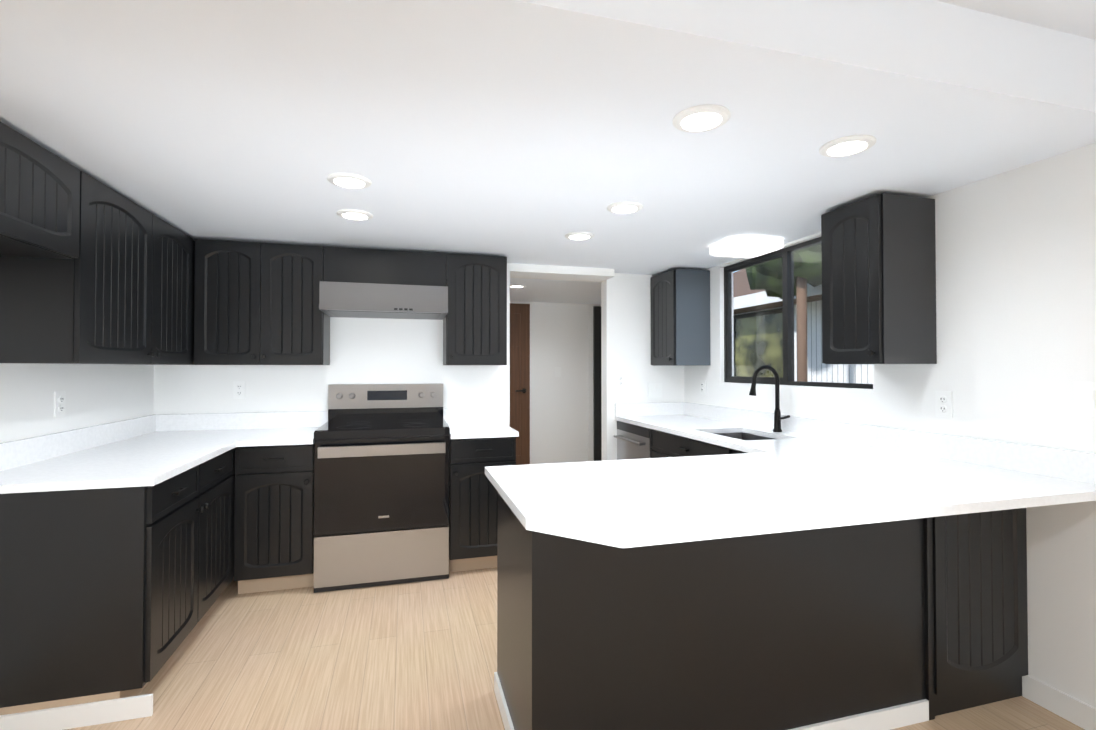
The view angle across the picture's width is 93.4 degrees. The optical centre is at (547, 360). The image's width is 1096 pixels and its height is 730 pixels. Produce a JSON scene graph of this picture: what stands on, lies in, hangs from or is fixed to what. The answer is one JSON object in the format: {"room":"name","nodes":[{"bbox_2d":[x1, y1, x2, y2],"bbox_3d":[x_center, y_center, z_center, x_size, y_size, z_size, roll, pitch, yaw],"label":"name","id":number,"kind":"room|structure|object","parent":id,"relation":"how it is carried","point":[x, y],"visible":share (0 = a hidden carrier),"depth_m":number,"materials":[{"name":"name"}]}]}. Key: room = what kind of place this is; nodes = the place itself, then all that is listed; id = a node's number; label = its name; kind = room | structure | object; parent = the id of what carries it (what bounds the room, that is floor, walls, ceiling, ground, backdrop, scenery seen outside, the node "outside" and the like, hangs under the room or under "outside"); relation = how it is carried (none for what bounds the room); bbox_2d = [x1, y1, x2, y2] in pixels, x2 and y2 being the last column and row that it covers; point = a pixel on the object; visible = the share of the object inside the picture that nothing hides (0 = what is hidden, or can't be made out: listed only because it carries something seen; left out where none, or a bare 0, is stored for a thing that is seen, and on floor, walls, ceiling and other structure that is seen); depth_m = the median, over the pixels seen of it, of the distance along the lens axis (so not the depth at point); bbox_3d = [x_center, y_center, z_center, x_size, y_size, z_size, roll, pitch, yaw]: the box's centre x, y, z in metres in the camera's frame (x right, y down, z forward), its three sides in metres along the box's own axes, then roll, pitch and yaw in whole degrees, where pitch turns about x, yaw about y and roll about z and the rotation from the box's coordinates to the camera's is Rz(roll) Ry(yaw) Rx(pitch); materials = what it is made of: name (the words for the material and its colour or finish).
{"room":"kitchen","nodes":[
{"label":"kitchen","id":0,"kind":"room"},
{"bbox_2d":[0,363,153,442],"bbox_3d":[-1.624,0.104,-0.108,0.120,2.335,7.220,0,-1,-15],"label":"wall","id":1,"kind":"structure","parent":0,"point":[98,394],"depth_m":2.46,"materials":[{"name":"white paint"}]},
{"bbox_2d":[0,122,79,258],"bbox_3d":[-1.863,-0.569,1.656,0.349,0.350,0.629,0,-1,-15],"label":"upper cabinet","id":2,"kind":"object","parent":1,"relation":"attached to","point":[39,201],"visible":1,"depth_m":1.78,"materials":[{"name":"black wood"}]},
{"bbox_2d":[54,391,65,416],"bbox_3d":[-2.241,0.200,2.377,0.012,0.116,0.072,0,-1,-15],"label":"outlet","id":3,"kind":"object","parent":1,"relation":"attached to","point":[59,403],"visible":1,"depth_m":2.37,"materials":[{"name":"white plastic"}]},
{"bbox_2d":[0,171,163,364],"bbox_3d":[-2.047,-0.361,2.263,0.319,0.750,0.642,0,-1,-15],"label":"upper cabinet","id":4,"kind":"object","parent":1,"relation":"attached to","point":[119,290],"depth_m":2.10,"materials":[{"name":"black wood"}]},
{"bbox_2d":[160,221,194,364],"bbox_3d":[-2.178,-0.354,2.736,0.319,0.750,0.552,0,-1,-15],"label":"upper cabinet","id":5,"kind":"object","parent":1,"relation":"attached to","point":[177,269],"depth_m":2.86,"materials":[{"name":"black wood"}]},
{"bbox_2d":[154,263,683,460],"bbox_3d":[-0.734,0.287,3.907,3.976,2.080,0.290,0,-1,-15],"label":"wall","id":6,"kind":"structure","parent":0,"point":[382,351],"depth_m":3.71,"materials":[{"name":"white paint"}]},
{"bbox_2d":[233,381,245,398],"bbox_3d":[-2.026,0.194,3.394,0.072,0.116,0.012,0,-1,-15],"label":"outlet","id":7,"kind":"object","parent":6,"relation":"attached to","point":[239,389],"visible":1,"depth_m":3.39,"materials":[{"name":"white plastic"}]},
{"bbox_2d":[193,239,329,364],"bbox_3d":[-1.794,-0.347,3.289,0.714,0.750,0.349,0,-1,-15],"label":"upper cabinet","id":8,"kind":"object","parent":6,"relation":"attached to","point":[256,303],"visible":0.98,"depth_m":3.15,"materials":[{"name":"black wood"}]},
{"bbox_2d":[319,281,447,319],"bbox_3d":[-1.063,-0.384,3.413,0.756,0.171,0.500,0,-1,-15],"label":"range hood","id":9,"kind":"object","parent":6,"relation":"attached to","point":[363,300],"visible":1,"depth_m":3.20,"materials":[{"name":"silver metal"}]},
{"bbox_2d":[324,246,445,285],"bbox_3d":[-1.087,-0.594,3.504,0.760,0.250,0.319,0,-1,-15],"label":"upper cabinet","id":10,"kind":"object","parent":6,"relation":"attached to","point":[357,265],"visible":0.64,"depth_m":3.35,"materials":[{"name":"black wood"}]},
{"bbox_2d":[443,253,506,364],"bbox_3d":[-0.517,-0.342,3.642,0.412,0.750,0.349,0,-1,-15],"label":"upper cabinet","id":11,"kind":"object","parent":6,"relation":"attached to","point":[475,325],"visible":1,"depth_m":3.51,"materials":[{"name":"black wood"}]},
{"bbox_2d":[616,374,624,387],"bbox_3d":[0.603,0.169,4.297,0.072,0.116,0.012,0,-1,-15],"label":"outlet","id":12,"kind":"object","parent":6,"relation":"attached to","point":[620,380],"visible":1,"depth_m":4.29,"materials":[{"name":"white plastic"}]},
{"bbox_2d":[648,383,661,397],"bbox_3d":[0.912,0.253,4.381,0.125,0.122,0.012,0,-1,-15],"label":"light switch","id":13,"kind":"object","parent":6,"relation":"attached to","point":[655,390],"visible":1,"depth_m":4.38,"materials":[{"name":"white plastic"}]},
{"bbox_2d":[0,0,1095,303],"bbox_3d":[-0.439,-0.860,3.633,4.390,0.245,5.065,0,-1,-15],"label":"ceiling","id":14,"kind":"structure","parent":0,"point":[524,130],"depth_m":1.59,"materials":[{"name":"white paint"}]},
{"bbox_2d":[327,173,371,188],"bbox_3d":[-0.834,-0.751,2.171,0.176,0.012,0.176,0,-1,-15],"label":"recessed light","id":15,"kind":"object","parent":14,"relation":"in","point":[349,180],"visible":1,"depth_m":2.16,"materials":[{"name":"white plastic"}]},
{"bbox_2d":[337,209,372,220],"bbox_3d":[-0.990,-0.744,2.652,0.176,0.012,0.176,0,-1,-15],"label":"recessed light","id":16,"kind":"object","parent":14,"relation":"in","point":[354,214],"visible":1,"depth_m":2.64,"materials":[{"name":"white plastic"}]},
{"bbox_2d":[510,284,525,287],"bbox_3d":[-0.298,-0.712,4.970,0.176,0.012,0.176,0,-1,-15],"label":"recessed light","id":17,"kind":"object","parent":14,"relation":"in","point":[517,286],"visible":0.88,"depth_m":4.94,"materials":[{"name":"white"}]},
{"bbox_2d":[565,232,593,239],"bbox_3d":[0.187,-0.738,3.078,0.176,0.012,0.176,0,-1,-15],"label":"recessed light","id":18,"kind":"object","parent":14,"relation":"in","point":[579,235],"visible":1,"depth_m":3.06,"materials":[{"name":"white plastic"}]},
{"bbox_2d":[607,201,642,213],"bbox_3d":[0.376,-0.746,2.534,0.176,0.012,0.176,0,-1,-15],"label":"recessed light","id":19,"kind":"object","parent":14,"relation":"in","point":[626,207],"visible":0.98,"depth_m":2.52,"materials":[{"name":"white plastic"}]},
{"bbox_2d":[673,104,730,132],"bbox_3d":[0.483,-0.758,1.631,0.176,0.012,0.176,0,-1,-15],"label":"recessed light","id":20,"kind":"object","parent":14,"relation":"in","point":[701,118],"visible":0.98,"depth_m":1.62,"materials":[{"name":"white plastic"}]},
{"bbox_2d":[710,236,783,257],"bbox_3d":[1.246,-0.713,3.259,0.350,0.058,0.350,0,-1,-15],"label":"ceiling lamp","id":21,"kind":"object","parent":14,"relation":"attached to","point":[744,247],"visible":1,"depth_m":3.16,"materials":[{"name":"white plastic"}]},
{"bbox_2d":[819,135,875,156],"bbox_3d":[1.060,-0.755,1.831,0.176,0.012,0.176,0,-1,-15],"label":"recessed light","id":22,"kind":"object","parent":14,"relation":"in","point":[847,145],"visible":0.96,"depth_m":1.82,"materials":[{"name":"white plastic"}]},
{"bbox_2d":[535,302,593,463],"bbox_3d":[-0.654,0.317,6.123,3.470,2.080,0.120,0,-1,-15],"label":"wall","id":23,"kind":"structure","parent":0,"point":[561,402],"depth_m":6.29,"materials":[{"name":"white paint"}]},
{"bbox_2d":[510,303,529,464],"bbox_3d":[-0.606,0.337,6.024,0.810,2.022,0.089,0,-1,-15],"label":"hall door","id":24,"kind":"structure","parent":23,"relation":"in","point":[520,368],"depth_m":6.11,"materials":[{"name":"brown wood"}]},
{"bbox_2d":[510,301,534,463],"bbox_3d":[-0.617,0.306,6.064,0.950,2.100,0.013,0,-1,-15],"label":"door frame","id":25,"kind":"structure","parent":23,"relation":"attached to","point":[532,382],"depth_m":6.18,"materials":[{"name":"white"}]},
{"bbox_2d":[588,304,600,460],"bbox_3d":[0.709,0.311,6.430,0.440,2.100,0.013,0,-1,-15],"label":"door frame","id":26,"kind":"structure","parent":23,"relation":"attached to","point":[590,395],"depth_m":6.37,"materials":[{"name":"white"}]},
{"bbox_2d":[593,306,601,460],"bbox_3d":[0.751,0.342,6.399,0.366,2.022,0.089,0,-1,-15],"label":"hall door","id":27,"kind":"structure","parent":23,"relation":"in","point":[597,381],"depth_m":6.37,"materials":[{"name":"black wood"}]},
{"bbox_2d":[65,567,1084,729],"bbox_3d":[0.057,1.343,1.471,4.570,0.100,9.800,0,-1,-15],"label":"floor","id":28,"kind":"structure","parent":0,"point":[421,655],"depth_m":2.19,"materials":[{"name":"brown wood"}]},
{"bbox_2d":[0,448,234,729],"bbox_3d":[-1.898,0.884,2.284,0.626,0.840,0.966,0,-1,-15],"label":"base cabinet","id":29,"kind":"object","parent":28,"relation":"on","point":[109,597],"visible":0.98,"depth_m":1.85,"materials":[{"name":"black wood"}]},
{"bbox_2d":[0,411,327,493],"bbox_3d":[-1.782,0.401,2.629,1.032,0.135,1.608,0,-1,-15],"label":"countertop","id":30,"kind":"structure","parent":29,"relation":"on","point":[151,450],"depth_m":2.48,"materials":[{"name":"stone"}]},
{"bbox_2d":[234,443,314,593],"bbox_3d":[-1.605,0.896,3.165,0.402,0.841,0.657,0,-1,-15],"label":"base cabinet","id":31,"kind":"object","parent":28,"relation":"on","point":[274,519],"visible":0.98,"depth_m":2.89,"materials":[{"name":"black wood"}]},
{"bbox_2d":[314,383,449,592],"bbox_3d":[-1.029,0.738,3.276,0.754,1.160,0.698,0,-1,-15],"label":"range","id":32,"kind":"object","parent":28,"relation":"on","point":[381,486],"visible":1,"depth_m":3.02,"materials":[{"name":"silver metal"}]},
{"bbox_2d":[449,437,515,571],"bbox_3d":[-0.475,0.900,3.477,0.410,0.841,0.657,0,-1,-15],"label":"base cabinet","id":33,"kind":"object","parent":28,"relation":"on","point":[472,518],"visible":0.73,"depth_m":3.18,"materials":[{"name":"black wood"}]},
{"bbox_2d":[443,407,518,438],"bbox_3d":[-0.472,0.413,3.489,0.420,0.135,0.648,0,-1,-15],"label":"countertop","id":34,"kind":"structure","parent":33,"relation":"on","point":[465,423],"depth_m":3.72,"materials":[{"name":"stone"}]},
{"bbox_2d":[614,421,652,459],"bbox_3d":[0.921,0.910,4.059,0.676,0.837,0.598,0,-1,-15],"label":"dishwasher","id":35,"kind":"object","parent":28,"relation":"on","point":[633,441],"visible":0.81,"depth_m":3.98,"materials":[{"name":"silver metal"}]},
{"bbox_2d":[650,429,717,457],"bbox_3d":[1.159,0.898,3.326,0.629,0.840,0.936,0,-1,-15],"label":"base cabinet","id":36,"kind":"object","parent":28,"relation":"on","point":[663,444],"depth_m":3.35,"materials":[{"name":"black wood"}]},
{"bbox_2d":[615,402,1095,511],"bbox_3d":[1.235,0.406,3.001,0.658,0.135,2.838,0,-1,-15],"label":"countertop","id":37,"kind":"structure","parent":36,"relation":"on","point":[1009,475],"depth_m":2.26,"materials":[{"name":"stone"}]},
{"bbox_2d":[713,432,774,440],"bbox_3d":[1.194,0.567,3.149,0.384,0.180,0.554,0,-1,-15],"label":"sink basin","id":38,"kind":"object","parent":37,"relation":"in","point":[742,436],"visible":0.02,"depth_m":3.41,"materials":[{"name":"silver metal"}]},
{"bbox_2d":[749,365,789,431],"bbox_3d":[1.360,0.237,3.181,0.230,0.417,0.120,0,-1,-15],"label":"faucet","id":39,"kind":"object","parent":37,"relation":"on","point":[777,418],"visible":1,"depth_m":3.22,"materials":[{"name":"black metal"}]},
{"bbox_2d":[494,491,953,729],"bbox_3d":[0.627,0.880,1.966,1.550,0.840,0.599,0,-1,-15],"label":"base cabinet","id":40,"kind":"object","parent":28,"relation":"on","point":[889,625],"depth_m":1.69,"materials":[{"name":"black wood"}]},
{"bbox_2d":[485,446,984,547],"bbox_3d":[0.519,0.443,1.821,1.350,0.030,0.945,0,-1,-15],"label":"countertop","id":41,"kind":"structure","parent":40,"relation":"on","point":[797,473],"depth_m":1.60,"materials":[{"name":"stone"}]},
{"bbox_2d":[718,446,746,454],"bbox_3d":[1.330,0.890,2.707,0.629,0.840,0.449,0,-1,-15],"label":"base cabinet","id":42,"kind":"object","parent":28,"relation":"on","point":[721,450],"depth_m":2.82,"materials":[{"name":"black wood"}]},
{"bbox_2d":[954,508,1027,711],"bbox_3d":[1.535,0.883,2.217,0.495,0.840,0.599,0,-1,-15],"label":"base cabinet","id":43,"kind":"object","parent":28,"relation":"on","point":[991,615],"depth_m":1.95,"materials":[{"name":"black wood"}]},
{"bbox_2d":[684,142,1095,707],"bbox_3d":[2.158,0.121,1.134,0.120,2.335,7.600,0,-1,-15],"label":"wall","id":44,"kind":"structure","parent":0,"point":[1016,298],"depth_m":2.02,"materials":[{"name":"white paint"}]},
{"bbox_2d":[650,269,709,365],"bbox_3d":[1.060,-0.334,4.226,0.349,0.750,0.399,0,-1,-15],"label":"upper cabinet","id":45,"kind":"object","parent":44,"relation":"attached to","point":[680,317],"visible":1,"depth_m":4.05,"materials":[{"name":"black wood"}]},
{"bbox_2d":[700,380,705,394],"bbox_3d":[1.248,0.216,4.176,0.012,0.116,0.072,0,-1,-15],"label":"outlet","id":46,"kind":"object","parent":44,"relation":"attached to","point":[703,387],"visible":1,"depth_m":4.16,"materials":[{"name":"white plastic"}]},
{"bbox_2d":[724,237,872,388],"bbox_3d":[1.553,-0.284,3.328,0.050,0.883,1.338,0,-1,-15],"label":"window","id":47,"kind":"structure","parent":44,"relation":"in","point":[786,255],"depth_m":3.34,"materials":[{"name":"black"}]},
{"bbox_2d":[821,193,936,363],"bbox_3d":[1.548,-0.358,2.459,0.349,0.750,0.333,0,-1,-15],"label":"upper cabinet","id":48,"kind":"object","parent":44,"relation":"attached to","point":[878,251],"visible":1,"depth_m":2.33,"materials":[{"name":"black wood"}]},
{"bbox_2d":[935,391,952,417],"bbox_3d":[1.764,0.195,2.306,0.012,0.116,0.072,0,-1,-15],"label":"outlet","id":49,"kind":"object","parent":44,"relation":"attached to","point":[944,403],"visible":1,"depth_m":2.30,"materials":[{"name":"white plastic"}]},
{"bbox_2d":[1022,675,1095,729],"bbox_3d":[2.461,1.226,-0.230,0.012,0.088,4.638,0,-1,-15],"label":"baseboard","id":50,"kind":"structure","parent":44,"relation":"attached to","point":[1077,712],"depth_m":1.89,"materials":[{"name":"white wood"}]},
{"bbox_2d":[1074,382,1095,416],"bbox_3d":[1.900,0.136,1.815,0.012,0.122,0.082,0,-1,-15],"label":"light switch","id":51,"kind":"object","parent":44,"relation":"attached to","point":[1085,397],"visible":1,"depth_m":1.82,"materials":[{"name":"white plastic"}]},
{"bbox_2d":[936,0,1095,39],"bbox_3d":[0.676,-1.075,-0.953,4.096,0.100,4.375,0,-1,-15],"label":"ceiling","id":52,"kind":"structure","parent":0,"point":[1076,17],"depth_m":1.47,"materials":[{"name":"white paint"}]},
{"label":"outside","id":53,"kind":"structure","parent":0,"visible":0},
{"bbox_3d":[7.627,1.448,7.607,13.880,0.100,21.000,0,-1,-15],"label":"ground","id":54,"kind":"structure","parent":53,"visible":0},
{"bbox_2d":[746,244,821,381],"bbox_3d":[3.205,-0.378,6.452,0.981,3.518,1.826,0,-1,-15],"label":"tree","id":55,"kind":"object","parent":54,"relation":"on","point":[801,287],"depth_m":6.41,"materials":[{"name":"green plant"}]},
{"bbox_2d":[733,268,872,383],"bbox_3d":[7.543,-0.685,7.094,7.530,4.210,16.600,0,-1,-15],"label":"neighbor house","id":56,"kind":"structure","parent":54,"relation":"on","point":[747,318],"depth_m":8.50,"materials":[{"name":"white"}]}
]}

